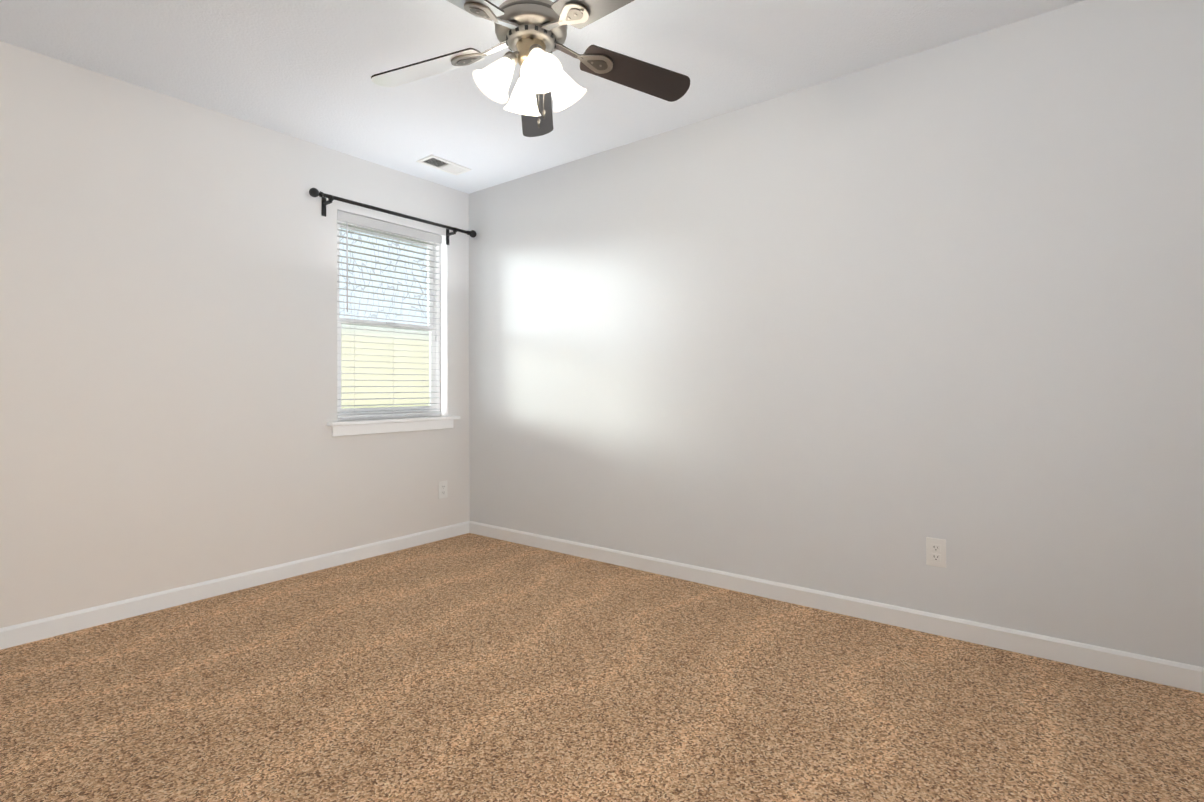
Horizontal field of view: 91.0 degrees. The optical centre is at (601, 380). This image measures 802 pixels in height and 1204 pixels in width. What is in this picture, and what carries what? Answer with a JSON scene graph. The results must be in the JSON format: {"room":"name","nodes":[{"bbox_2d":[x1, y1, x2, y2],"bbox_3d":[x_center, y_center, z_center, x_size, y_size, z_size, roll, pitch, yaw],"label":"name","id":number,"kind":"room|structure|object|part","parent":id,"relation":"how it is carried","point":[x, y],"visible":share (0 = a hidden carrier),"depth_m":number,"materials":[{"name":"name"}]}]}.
{"room":"empty bedroom","nodes":[
{"label":"empty bedroom","id":0,"kind":"room"},
{"bbox_2d":[0,41,469,627],"bbox_3d":[-2.050,-0.141,2.962,0.140,2.440,3.680,-1,-1,38],"label":"wall","id":1,"kind":"structure","parent":0,"point":[168,337],"depth_m":2.85,"materials":[{"name":"paint"}]},
{"bbox_2d":[0,521,467,649],"bbox_3d":[-1.985,1.037,2.894,0.013,0.082,3.330,-1,-1,38],"label":"baseboard","id":2,"kind":"structure","parent":1,"relation":"attached to","point":[27,632],"depth_m":2.91,"materials":[{"name":"white wood"}]},
{"bbox_2d":[309,188,476,244],"bbox_3d":[-1.285,-1.007,3.770,0.111,0.121,1.184,-1,-1,38],"label":"curtain rod","id":3,"kind":"object","parent":1,"relation":"attached to","point":[314,192],"visible":1,"depth_m":3.62,"materials":[{"name":"black metal"}]},
{"bbox_2d":[326,220,460,436],"bbox_3d":[-1.347,-0.337,3.827,0.195,1.341,0.925,-1,-1,38],"label":"window","id":4,"kind":"structure","parent":1,"relation":"in","point":[360,426],"depth_m":3.87,"materials":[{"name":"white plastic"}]},
{"bbox_2d":[337,211,441,418],"bbox_3d":[-1.352,-0.386,3.810,0.069,1.234,0.748,-1,-1,38],"label":"window blinds","id":5,"kind":"object","parent":4,"relation":"attached to","point":[347,218],"visible":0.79,"depth_m":3.77,"materials":[{"name":"white plastic"}]},
{"bbox_2d":[439,481,446,498],"bbox_3d":[-1.091,0.752,4.066,0.009,0.116,0.072,-1,-1,38],"label":"electrical outlet","id":6,"kind":"object","parent":1,"relation":"attached to","point":[442,489],"visible":1,"depth_m":4.06,"materials":[{"name":"white plastic"}]},
{"bbox_2d":[0,0,1083,193],"bbox_3d":[-0.041,-1.446,1.429,5.230,0.100,3.680,-1,-1,38],"label":"ceiling","id":7,"kind":"structure","parent":0,"point":[305,70],"depth_m":2.51,"materials":[{"name":"white paint"}]},
{"bbox_2d":[416,155,470,175],"bbox_3d":[-0.993,-1.352,3.732,0.155,0.009,0.305,-1,-1,38],"label":"ceiling vent","id":8,"kind":"object","parent":7,"relation":"in","point":[441,164],"visible":1,"depth_m":3.72,"materials":[{"name":"white metal"}]},
{"bbox_2d":[371,0,689,136],"bbox_3d":[-0.250,-1.117,1.970,1.148,0.540,1.128,-1,-1,38],"label":"ceiling fan","id":9,"kind":"object","parent":7,"relation":"hanging from","point":[531,35],"visible":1,"depth_m":2.00,"materials":[{"name":"silver metal"}]},
{"bbox_3d":[-0.578,-1.111,2.075,0.499,0.087,0.270,-1,-1,38],"label":"blade","id":10,"kind":"part","parent":9,"relation":"part of","materials":[{"name":"white"}]},
{"bbox_3d":[-0.412,-1.117,1.716,0.158,0.087,0.527,-1,-1,38],"label":"blade","id":11,"kind":"part","parent":9,"relation":"part of","materials":[{"name":"grey"}]},
{"bbox_3d":[-0.240,-1.218,2.007,0.246,0.336,0.246,-1,-1,38],"label":"motor","id":12,"kind":"part","parent":9,"relation":"part of","materials":[{"name":"silver metal"}]},
{"bbox_3d":[-0.265,-1.108,2.353,0.389,0.087,0.430,-1,-1,38],"label":"blade","id":13,"kind":"part","parent":9,"relation":"part of","materials":[{"name":"grey"}]},
{"bbox_3d":[-0.033,-1.119,1.736,0.520,0.087,0.201,-1,-1,38],"label":"blade","id":14,"kind":"part","parent":9,"relation":"part of","materials":[{"name":"grey"}]},
{"bbox_3d":[0.086,-1.114,2.124,0.322,0.087,0.474,-1,-1,38],"label":"blade","id":15,"kind":"part","parent":9,"relation":"part of","materials":[{"name":"black wood"}]},
{"bbox_2d":[0,533,1203,801],"bbox_3d":[-0.025,1.093,1.391,5.230,0.100,3.680,-1,-1,38],"label":"floor","id":16,"kind":"structure","parent":0,"point":[468,667],"depth_m":1.93,"materials":[{"name":"carpet"}]},
{"bbox_2d":[469,0,1203,666],"bbox_3d":[1.102,-0.163,2.770,5.090,2.440,0.140,-1,-1,38],"label":"wall","id":17,"kind":"structure","parent":0,"point":[863,334],"depth_m":2.55,"materials":[{"name":"white paint"}]},
{"bbox_2d":[468,521,1203,692],"bbox_3d":[0.584,1.023,3.059,3.885,0.082,0.013,-1,-1,38],"label":"baseboard","id":18,"kind":"structure","parent":17,"relation":"attached to","point":[1158,670],"depth_m":2.52,"materials":[{"name":"white wood"}]},
{"bbox_2d":[926,537,945,567],"bbox_3d":[1.383,0.714,2.451,0.072,0.116,0.009,-1,-1,38],"label":"electrical outlet","id":19,"kind":"object","parent":17,"relation":"attached to","point":[936,552],"visible":1,"depth_m":2.45,"materials":[{"name":"white plastic"}]},
{"label":"outside","id":20,"kind":"structure","parent":0,"visible":0},
{"bbox_2d":[339,228,429,408],"bbox_3d":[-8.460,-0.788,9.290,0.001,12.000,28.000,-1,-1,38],"label":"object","id":21,"kind":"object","parent":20,"point":[379,309],"depth_m":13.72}
]}

